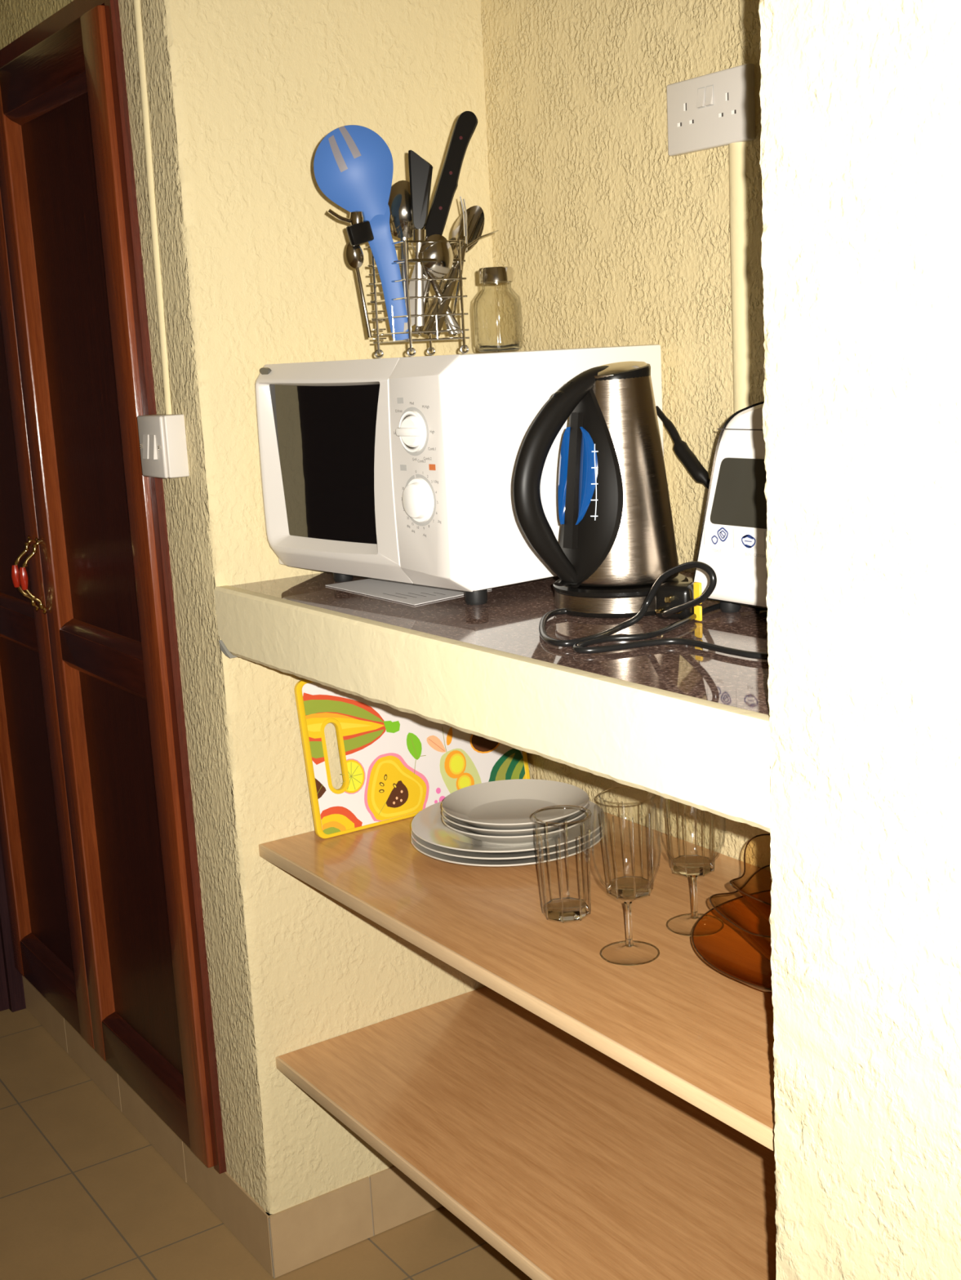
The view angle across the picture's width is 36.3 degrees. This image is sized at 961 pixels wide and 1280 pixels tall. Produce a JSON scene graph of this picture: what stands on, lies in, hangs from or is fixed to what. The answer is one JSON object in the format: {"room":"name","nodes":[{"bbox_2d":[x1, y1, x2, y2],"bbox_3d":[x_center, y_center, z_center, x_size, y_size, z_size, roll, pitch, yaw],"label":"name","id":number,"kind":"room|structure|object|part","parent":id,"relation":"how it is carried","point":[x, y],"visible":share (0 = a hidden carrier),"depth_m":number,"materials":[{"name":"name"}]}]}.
{"room":"kitchenette","nodes":[
{"label":"kitchenette","id":0,"kind":"room"},
{"bbox_2d":[0,1008,532,1279],"bbox_3d":[-0.407,1.258,1.020,2.820,0.050,4.600,-10,13,-33],"label":"floor","id":1,"kind":"structure","parent":0,"point":[85,1195],"depth_m":2.45,"materials":[{"name":"beige tile"}]},
{"bbox_2d":[118,0,497,1213],"bbox_3d":[-0.200,-0.342,2.225,0.550,2.600,0.158,-10,13,-33],"label":"wall","id":2,"kind":"structure","parent":0,"point":[243,95],"depth_m":2.10,"materials":[{"name":"beige paint"}]},
{"bbox_2d":[266,1165,443,1278],"bbox_3d":[-0.116,0.895,2.389,0.503,0.105,0.016,-10,13,-33],"label":"baseboard","id":3,"kind":"structure","parent":2,"relation":"attached to","point":[309,1231],"depth_m":2.31,"materials":[{"name":"beige tile"}]},
{"bbox_2d":[0,0,960,1279],"bbox_3d":[0.401,-0.196,1.323,0.522,2.600,4.570,-10,13,-33],"label":"wall","id":4,"kind":"structure","parent":0,"point":[860,162],"depth_m":1.08,"materials":[{"name":"beige paint"}]},
{"bbox_2d":[0,0,226,1173],"bbox_3d":[-0.757,-0.099,2.645,0.145,1.810,1.090,-10,13,-33],"label":"door","id":5,"kind":"structure","parent":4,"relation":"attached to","point":[98,837],"depth_m":2.47,"materials":[{"name":"brown wood"}]},
{"bbox_3d":[-0.914,-0.035,2.880,0.033,0.096,0.372,-10,13,-33],"label":"rail","id":6,"kind":"part","parent":5,"relation":"part of","materials":[{"name":"brown wood"}]},
{"bbox_3d":[-0.826,-0.119,2.655,0.042,0.141,0.012,-10,13,-33],"label":"handle","id":7,"kind":"part","parent":5,"relation":"part of","materials":[{"name":"gold metal"}]},
{"bbox_3d":[-0.800,-0.113,2.618,0.042,0.141,0.012,-10,13,-33],"label":"handle","id":8,"kind":"part","parent":5,"relation":"part of","materials":[{"name":"gold metal"}]},
{"bbox_3d":[-0.912,-0.125,2.867,0.005,1.599,0.344,-10,13,-33],"label":"panel","id":9,"kind":"part","parent":5,"relation":"part of","materials":[{"name":"brown wood"}]},
{"bbox_3d":[-0.669,-0.877,2.277,0.033,0.093,0.406,-10,13,-33],"label":"rail","id":10,"kind":"part","parent":5,"relation":"part of","materials":[{"name":"brown wood"}]},
{"bbox_3d":[-0.915,-0.118,2.859,0.034,1.779,0.500,-10,13,-33],"label":"door","id":11,"kind":"part","parent":5,"relation":"part of","materials":[{"name":"brown wood"}]},
{"bbox_3d":[-0.876,0.702,3.025,0.033,0.103,0.372,-10,13,-33],"label":"rail","id":12,"kind":"part","parent":5,"relation":"part of","materials":[{"name":"brown wood"}]},
{"bbox_3d":[-0.620,-0.057,2.442,0.005,1.599,0.378,-10,13,-33],"label":"panel","id":13,"kind":"part","parent":5,"relation":"part of","materials":[{"name":"brown wood"}]},
{"bbox_3d":[-0.622,0.033,2.455,0.033,0.096,0.406,-10,13,-33],"label":"rail","id":14,"kind":"part","parent":5,"relation":"part of","materials":[{"name":"brown wood"}]},
{"bbox_3d":[-0.584,0.770,2.600,0.033,0.103,0.406,-10,13,-33],"label":"rail","id":15,"kind":"part","parent":5,"relation":"part of","materials":[{"name":"brown wood"}]},
{"bbox_2d":[22,974,273,1276],"bbox_3d":[-0.667,0.850,2.764,0.016,0.105,1.250,-10,13,-33],"label":"baseboard","id":16,"kind":"structure","parent":4,"relation":"attached to","point":[231,1203],"depth_m":2.58,"materials":[{"name":"beige tile"}]},
{"bbox_2d":[133,0,171,414],"bbox_3d":[-0.463,-0.939,1.957,0.014,1.280,0.059,-10,13,-33],"label":"cable conduit","id":17,"kind":"object","parent":4,"relation":"attached to","point":[136,3],"visible":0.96,"depth_m":2.03,"materials":[{"name":"beige plastic"}]},
{"bbox_2d":[137,413,189,478],"bbox_3d":[-0.455,-0.277,2.088,0.044,0.087,0.087,-10,13,-33],"label":"light switch","id":18,"kind":"object","parent":4,"relation":"attached to","point":[162,437],"visible":1,"depth_m":2.06,"materials":[{"name":"grey plastic"}]},
{"bbox_3d":[-0.465,-0.275,2.081,0.006,0.087,0.087,-10,13,-33],"label":"plate","id":19,"kind":"part","parent":18,"relation":"part of","materials":[{"name":"grey plastic"}]},
{"bbox_2d":[480,0,770,871],"bbox_3d":[0.379,-0.294,1.828,0.060,2.600,1.194,-10,13,-33],"label":"wall","id":20,"kind":"structure","parent":0,"point":[608,237],"depth_m":1.98,"materials":[{"name":"beige paint"}]},
{"bbox_2d":[213,570,771,832],"bbox_3d":[0.138,0.006,1.760,0.502,0.097,1.078,-10,13,-33],"label":"countertop","id":21,"kind":"structure","parent":20,"relation":"attached to","point":[684,724],"depth_m":1.50,"materials":[{"name":"brown stone"}]},
{"bbox_2d":[324,577,491,605],"bbox_3d":[-0.086,-0.071,1.959,0.153,0.001,0.238,-10,13,-33],"label":"instruction sheet","id":22,"kind":"object","parent":21,"relation":"on","point":[414,594],"visible":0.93,"depth_m":1.93,"materials":[{"name":"grey paper"}]},
{"bbox_2d":[255,344,663,604],"bbox_3d":[-0.038,-0.233,1.990,0.374,0.303,0.434,-12,14,-39],"label":"microwave oven","id":23,"kind":"object","parent":21,"relation":"on","point":[400,469],"visible":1,"depth_m":1.81,"materials":[{"name":"white paint"}]},
{"bbox_3d":[-0.201,-0.225,1.930,0.020,0.280,0.316,-12,14,-39],"label":"door","id":24,"kind":"part","parent":23,"relation":"part of","materials":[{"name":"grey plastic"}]},
{"bbox_2d":[366,239,469,358],"bbox_3d":[-0.080,-0.436,1.878,0.096,0.142,0.089,-10,13,-33],"label":"utensil basket","id":25,"kind":"object","parent":23,"relation":"on","point":[458,260],"visible":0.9,"depth_m":1.86,"materials":[{"name":"silver metal"}]},
{"bbox_2d":[327,208,373,246],"bbox_3d":[-0.152,-0.508,1.826,0.070,0.060,0.026,-7,12,-21],"label":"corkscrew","id":26,"kind":"object","parent":25,"relation":"in","point":[360,232],"visible":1,"depth_m":1.82,"materials":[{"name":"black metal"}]},
{"bbox_3d":[-0.160,-0.523,1.823,0.058,0.030,0.020,-7,12,-20],"label":"lever","id":27,"kind":"part","parent":26,"relation":"part of","materials":[{"name":"silver metal"}]},
{"bbox_2d":[346,242,372,337],"bbox_3d":[-0.153,-0.443,1.851,0.026,0.121,0.012,-8,12,-25],"label":"spoon","id":28,"kind":"object","parent":25,"relation":"in","point":[354,254],"visible":0.98,"depth_m":1.84,"materials":[{"name":"silver metal"}]},
{"bbox_2d":[313,124,408,340],"bbox_3d":[-0.146,-0.502,1.822,0.111,0.260,0.037,-6,12,-16],"label":"serving spoon","id":29,"kind":"object","parent":25,"relation":"in","point":[353,165],"visible":1,"depth_m":1.82,"materials":[{"name":"blue plastic"}]},
{"bbox_3d":[-0.135,-0.441,1.888,0.004,0.132,0.004,-5,11,-11],"label":"post","id":30,"kind":"part","parent":25,"relation":"part of","materials":[{"name":"silver metal"}]},
{"bbox_2d":[387,180,414,302],"bbox_3d":[-0.094,-0.486,1.873,0.054,0.198,0.017,-4,11,-5],"label":"spoon","id":31,"kind":"object","parent":25,"relation":"in","point":[402,227],"visible":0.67,"depth_m":1.86,"materials":[{"name":"silver metal"}]},
{"bbox_3d":[-0.090,-0.430,1.823,0.004,0.132,0.004,4,13,33],"label":"post","id":32,"kind":"part","parent":25,"relation":"part of","materials":[{"name":"silver metal"}]},
{"bbox_2d":[408,150,432,325],"bbox_3d":[-0.072,-0.504,1.839,0.034,0.214,0.014,-3,11,-1],"label":"tool","id":33,"kind":"object","parent":25,"relation":"in","point":[420,171],"visible":1,"depth_m":1.83,"materials":[{"name":"black plastic"}]},
{"bbox_3d":[-0.073,-0.562,1.828,0.030,0.096,0.014,-3,11,-1],"label":"handle","id":34,"kind":"part","parent":33,"relation":"part of","materials":[{"name":"black plastic"}]},
{"bbox_3d":[-0.069,-0.453,1.932,0.004,0.132,0.004,4,13,33],"label":"post","id":35,"kind":"part","parent":25,"relation":"part of","materials":[{"name":"silver metal"}]},
{"bbox_2d":[411,236,453,334],"bbox_3d":[-0.059,-0.449,1.861,0.056,0.121,0.018,-10,13,-33],"label":"fork","id":36,"kind":"object","parent":25,"relation":"in","point":[445,320],"visible":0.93,"depth_m":1.88,"materials":[{"name":"silver metal"}]},
{"bbox_2d":[413,234,453,334],"bbox_3d":[-0.060,-0.449,1.851,0.055,0.123,0.016,-3,11,2],"label":"spoon","id":37,"kind":"object","parent":25,"relation":"in","point":[442,251],"visible":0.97,"depth_m":1.84,"materials":[{"name":"silver metal"}]},
{"bbox_2d":[403,111,477,331],"bbox_3d":[-0.052,-0.534,1.871,0.127,0.272,0.026,-10,13,-33],"label":"kitchen knife","id":38,"kind":"object","parent":25,"relation":"in","point":[465,125],"visible":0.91,"depth_m":1.86,"materials":[{"name":"black plastic"}]},
{"bbox_3d":[-0.074,-0.454,1.867,0.063,0.120,0.013,-10,13,-33],"label":"blade","id":39,"kind":"part","parent":38,"relation":"part of","materials":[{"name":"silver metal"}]},
{"bbox_3d":[-0.038,-0.592,1.871,0.088,0.160,0.026,-10,13,-33],"label":"handle","id":40,"kind":"part","parent":38,"relation":"part of","materials":[{"name":"black plastic"}]},
{"bbox_2d":[425,269,462,335],"bbox_3d":[-0.049,-0.433,1.863,0.051,0.092,0.007,-10,13,-33],"label":"butter knife","id":41,"kind":"object","parent":25,"relation":"in","point":[451,321],"visible":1,"depth_m":1.87,"materials":[{"name":"silver metal"}]},
{"bbox_2d":[431,237,457,308],"bbox_3d":[-0.053,-0.458,1.897,0.068,0.123,0.014,-11,14,-35],"label":"spoon","id":42,"kind":"object","parent":25,"relation":"in","point":[454,246],"visible":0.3,"depth_m":1.90,"materials":[{"name":"silver metal"}]},
{"bbox_2d":[430,242,466,336],"bbox_3d":[-0.040,-0.446,1.862,0.061,0.116,0.006,-10,13,-33],"label":"butter knife","id":43,"kind":"object","parent":25,"relation":"in","point":[445,302],"visible":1,"depth_m":1.86,"materials":[{"name":"silver metal"}]},
{"bbox_2d":[419,205,484,335],"bbox_3d":[-0.042,-0.482,1.907,0.121,0.165,0.021,-11,14,-36],"label":"spoon","id":44,"kind":"object","parent":25,"relation":"in","point":[477,211],"visible":0.47,"depth_m":1.92,"materials":[{"name":"silver metal"}]},
{"bbox_2d":[422,212,484,336],"bbox_3d":[-0.037,-0.471,1.886,0.098,0.154,0.017,-9,13,-30],"label":"fork","id":45,"kind":"object","parent":25,"relation":"in","point":[428,326],"visible":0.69,"depth_m":1.89,"materials":[{"name":"silver metal"}]},
{"bbox_3d":[-0.024,-0.442,1.866,0.004,0.132,0.004,4,13,33],"label":"post","id":46,"kind":"part","parent":25,"relation":"part of","materials":[{"name":"silver metal"}]},
{"bbox_2d":[453,195,497,317],"bbox_3d":[-0.008,-0.491,1.888,0.079,0.155,0.004,-10,13,-33],"label":"fork","id":47,"kind":"object","parent":25,"relation":"in","point":[464,218],"visible":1,"depth_m":1.88,"materials":[{"name":"silver metal"}]},
{"bbox_3d":[-0.062,-0.200,1.767,0.020,0.280,0.121,-12,14,-39],"label":"control panel","id":48,"kind":"part","parent":23,"relation":"part of","materials":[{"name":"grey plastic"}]},
{"bbox_2d":[473,266,523,351],"bbox_3d":[0.022,-0.425,1.886,0.062,0.105,0.062,-10,13,-33],"label":"glass jar","id":49,"kind":"object","parent":23,"relation":"on","point":[490,274],"visible":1,"depth_m":1.87,"materials":[{"name":"white"}]},
{"bbox_3d":[0.020,-0.468,1.878,0.044,0.018,0.044,-10,13,-33],"label":"lid","id":50,"kind":"part","parent":49,"relation":"part of","materials":[{"name":"silver metal"}]},
{"bbox_2d":[655,405,710,489],"bbox_3d":[0.287,-0.185,1.865,0.023,0.224,0.183,-12,14,-39],"label":"cable","id":51,"kind":"object","parent":23,"relation":"attached to","point":[681,448],"visible":0.52,"depth_m":1.87,"materials":[{"name":"black plastic"}]},
{"bbox_2d":[538,561,716,646],"bbox_3d":[0.153,-0.063,1.656,0.184,0.078,0.310,-3,11,0],"label":"base","id":52,"kind":"object","parent":21,"relation":"on","point":[636,602],"visible":0.8,"depth_m":1.66,"materials":[{"name":"black plastic"}]},
{"bbox_2d":[512,360,679,587],"bbox_3d":[0.127,-0.189,1.686,0.216,0.254,0.138,-10,13,-33],"label":"electric kettle","id":53,"kind":"object","parent":52,"relation":"on","point":[615,513],"visible":1,"depth_m":1.66,"materials":[{"name":"silver metal"}]},
{"bbox_3d":[0.095,-0.181,1.665,0.138,0.251,0.040,-10,13,-33],"label":"handle","id":54,"kind":"part","parent":53,"relation":"part of","materials":[{"name":"black plastic"}]},
{"bbox_2d":[553,580,581,586],"bbox_3d":[0.100,-0.065,1.688,0.027,0.009,0.021,-10,13,-33],"label":"switch","id":55,"kind":"object","parent":53,"relation":"attached to","point":[559,583],"depth_m":1.68,"materials":[{"name":"black plastic"}]},
{"bbox_3d":[0.116,-0.183,1.680,0.044,0.238,0.100,-10,13,-33],"label":"handle mount","id":56,"kind":"part","parent":53,"relation":"part of","materials":[{"name":"black plastic"}]},
{"bbox_3d":[0.153,-0.312,1.685,0.080,0.015,0.080,-10,13,-33],"label":"lid","id":57,"kind":"part","parent":53,"relation":"part of","materials":[{"name":"silver metal"}]},
{"bbox_3d":[0.166,-0.056,1.735,0.159,0.032,0.159,-10,13,-33],"label":"plate","id":58,"kind":"part","parent":52,"relation":"part of","materials":[{"name":"black plastic"}]},
{"bbox_2d":[572,603,768,659],"bbox_3d":[0.341,-0.016,1.544,0.405,0.008,0.334,2,12,25],"label":"power cable","id":59,"kind":"object","parent":21,"relation":"on","point":[579,647],"visible":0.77,"depth_m":1.49,"materials":[{"name":"black plastic"}]},
{"bbox_2d":[654,581,699,619],"bbox_3d":[0.218,-0.043,1.636,0.044,0.039,0.056,2,12,26],"label":"plug","id":60,"kind":"object","parent":21,"relation":"on","point":[670,594],"visible":0.66,"depth_m":1.62,"materials":[{"name":"black plastic"}]},
{"bbox_2d":[693,582,702,621],"bbox_3d":[0.240,-0.043,1.618,0.004,0.043,0.011,-10,13,-33],"label":"tag","id":61,"kind":"object","parent":21,"relation":"on","point":[696,585],"visible":0.8,"depth_m":1.62,"materials":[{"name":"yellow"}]},
{"bbox_2d":[693,401,767,613],"bbox_3d":[0.384,-0.143,1.583,0.162,0.241,0.304,-10,13,-33],"label":"toaster","id":62,"kind":"object","parent":21,"relation":"on","point":[733,543],"visible":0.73,"depth_m":1.59,"materials":[{"name":"white plastic"}]},
{"bbox_3d":[0.318,-0.152,1.536,0.004,0.074,0.222,-10,13,-33],"label":"smoked panel","id":63,"kind":"part","parent":62,"relation":"part of","materials":[{"name":"grey plastic"}]},
{"bbox_2d":[258,811,774,1151],"bbox_3d":[0.169,0.344,1.834,0.466,0.018,1.073,-10,13,-33],"label":"wall shelf","id":64,"kind":"object","parent":20,"relation":"attached to","point":[704,1035],"visible":0.55,"depth_m":1.74,"materials":[{"name":"brown wood"}]},
{"bbox_2d":[294,679,529,838],"bbox_3d":[-0.096,0.149,2.246,0.386,0.234,0.045,-10,13,-33],"label":"cutting board","id":65,"kind":"object","parent":64,"relation":"on","point":[396,764],"visible":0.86,"depth_m":2.21,"materials":[{"name":"multicoloured plastic"}]},
{"bbox_2d":[410,827,604,866],"bbox_3d":[0.039,0.282,2.088,0.277,0.018,0.277,-10,13,-33],"label":"dinner plate","id":66,"kind":"object","parent":64,"relation":"on","point":[472,862],"visible":0.23,"depth_m":1.99,"materials":[{"name":"beige ceramic"}]},
{"bbox_2d":[410,821,604,859],"bbox_3d":[0.039,0.273,2.090,0.277,0.018,0.277,-10,13,-33],"label":"dinner plate","id":67,"kind":"object","parent":66,"relation":"on","point":[468,855],"visible":0.23,"depth_m":1.99,"materials":[{"name":"beige ceramic"}]},
{"bbox_2d":[410,800,604,853],"bbox_3d":[0.039,0.263,2.091,0.277,0.018,0.277,-10,13,-33],"label":"dinner plate","id":68,"kind":"object","parent":67,"relation":"on","point":[428,825],"visible":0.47,"depth_m":2.04,"materials":[{"name":"beige ceramic"}]},
{"bbox_2d":[441,808,589,844],"bbox_3d":[0.050,0.256,2.063,0.208,0.027,0.208,-10,13,-33],"label":"plate","id":69,"kind":"object","parent":68,"relation":"on","point":[527,839],"visible":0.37,"depth_m":1.99,"materials":[{"name":"beige ceramic"}]},
{"bbox_2d":[441,803,589,836],"bbox_3d":[0.050,0.247,2.061,0.208,0.027,0.208,-10,13,-33],"label":"plate","id":70,"kind":"object","parent":69,"relation":"on","point":[554,827],"visible":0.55,"depth_m":1.98,"materials":[{"name":"beige ceramic"}]},
{"bbox_2d":[441,778,589,830],"bbox_3d":[0.050,0.238,2.059,0.208,0.027,0.208,-10,13,-33],"label":"plate","id":71,"kind":"object","parent":70,"relation":"on","point":[506,804],"visible":0.92,"depth_m":2.09,"materials":[{"name":"beige ceramic"}]},
{"bbox_2d":[533,804,591,922],"bbox_3d":[0.103,0.276,1.799,0.072,0.132,0.072,-10,13,-33],"label":"glass tumbler","id":72,"kind":"object","parent":64,"relation":"on","point":[563,909],"visible":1,"depth_m":1.80,"materials":[{"name":"white"}]},
{"bbox_2d":[591,802,661,965],"bbox_3d":[0.168,0.275,1.673,0.078,0.178,0.078,-10,13,-33],"label":"wine glass","id":73,"kind":"object","parent":64,"relation":"on","point":[628,942],"visible":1,"depth_m":1.68,"materials":[{"name":"white"}]},
{"bbox_2d":[591,802,661,897],"bbox_3d":[0.166,0.243,1.666,0.078,0.115,0.078,-10,13,-33],"label":"bowl","id":74,"kind":"object","parent":73,"relation":"on","point":[654,802],"depth_m":1.66,"materials":[{"name":"clear glass"}]},
{"bbox_3d":[0.170,0.326,1.683,0.009,0.053,0.009,-10,13,-33],"label":"stem","id":75,"kind":"part","parent":73,"relation":"part of","materials":[{"name":"clear glass"}]},
{"bbox_2d":[598,786,655,899],"bbox_3d":[0.188,0.260,1.862,0.072,0.132,0.072,6,14,38],"label":"glass tumbler","id":76,"kind":"object","parent":64,"relation":"on","point":[625,886],"visible":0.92,"depth_m":1.86,"materials":[{"name":"white"}]},
{"bbox_2d":[665,798,715,876],"bbox_3d":[0.277,0.242,1.928,0.072,0.132,0.072,1,12,22],"label":"glass tumbler","id":77,"kind":"object","parent":64,"relation":"on","point":[692,863],"visible":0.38,"depth_m":1.93,"materials":[{"name":"white"}]},
{"bbox_2d":[658,813,725,936],"bbox_3d":[0.253,0.256,1.744,0.078,0.178,0.078,-10,13,-33],"label":"wine glass","id":78,"kind":"object","parent":64,"relation":"on","point":[694,914],"visible":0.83,"depth_m":1.75,"materials":[{"name":"white"}]},
{"bbox_2d":[658,813,725,871],"bbox_3d":[0.252,0.225,1.738,0.078,0.115,0.078,-10,13,-33],"label":"bowl","id":79,"kind":"object","parent":78,"relation":"on","point":[659,813],"depth_m":1.74,"materials":[{"name":"clear glass"}]},
{"bbox_3d":[0.256,0.308,1.754,0.009,0.053,0.009,-10,13,-33],"label":"stem","id":80,"kind":"part","parent":78,"relation":"part of","materials":[{"name":"clear glass"}]},
{"bbox_2d":[691,889,772,993],"bbox_3d":[0.388,0.345,1.599,0.312,0.045,0.312,-10,13,-33],"label":"serving dish","id":81,"kind":"object","parent":64,"relation":"on","point":[740,978],"visible":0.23,"depth_m":1.55,"materials":[{"name":"orange glass"}]},
{"bbox_2d":[709,864,770,962],"bbox_3d":[0.372,0.321,1.587,0.221,0.084,0.227,7,15,41],"label":"glass bowl","id":82,"kind":"object","parent":81,"relation":"in","point":[763,867],"visible":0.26,"depth_m":1.57,"materials":[{"name":"brown glass"}]},
{"bbox_2d":[728,833,771,924],"bbox_3d":[0.380,0.282,1.603,0.212,0.121,0.204,6,14,39],"label":"glass bowl","id":83,"kind":"object","parent":82,"relation":"in","point":[740,891],"visible":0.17,"depth_m":1.58,"materials":[{"name":"brown glass"}]},
{"bbox_2d":[275,986,776,1279],"bbox_3d":[0.185,0.673,1.899,0.468,0.018,1.073,-10,13,-33],"label":"wall shelf","id":84,"kind":"object","parent":20,"relation":"attached to","point":[571,1163],"visible":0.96,"depth_m":1.93,"materials":[{"name":"brown wood"}]},
{"bbox_2d":[666,63,755,155],"bbox_3d":[0.282,-0.653,1.809,0.018,0.087,0.147,-10,13,-33],"label":"wall socket","id":85,"kind":"object","parent":20,"relation":"attached to","point":[715,109],"visible":1,"depth_m":1.80,"materials":[{"name":"grey plastic"}]},
{"bbox_2d":[728,142,749,413],"bbox_3d":[0.327,-0.346,1.837,0.018,0.540,0.027,-10,13,-33],"label":"cable conduit","id":86,"kind":"object","parent":20,"relation":"attached to","point":[736,151],"visible":0.59,"depth_m":1.81,"materials":[{"name":"beige plastic"}]},
{"bbox_3d":[-1.969,-0.301,2.487,2.300,2.600,0.060,-10,13,-33],"label":"wall","id":87,"kind":"structure","parent":0,"visible":0},
{"bbox_2d":[0,841,26,1012],"bbox_3d":[-1.729,-0.085,2.675,1.556,2.080,0.069,-10,13,-33],"label":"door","id":88,"kind":"structure","parent":87,"relation":"in","point":[12,997],"depth_m":3.24,"materials":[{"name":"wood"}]}
]}

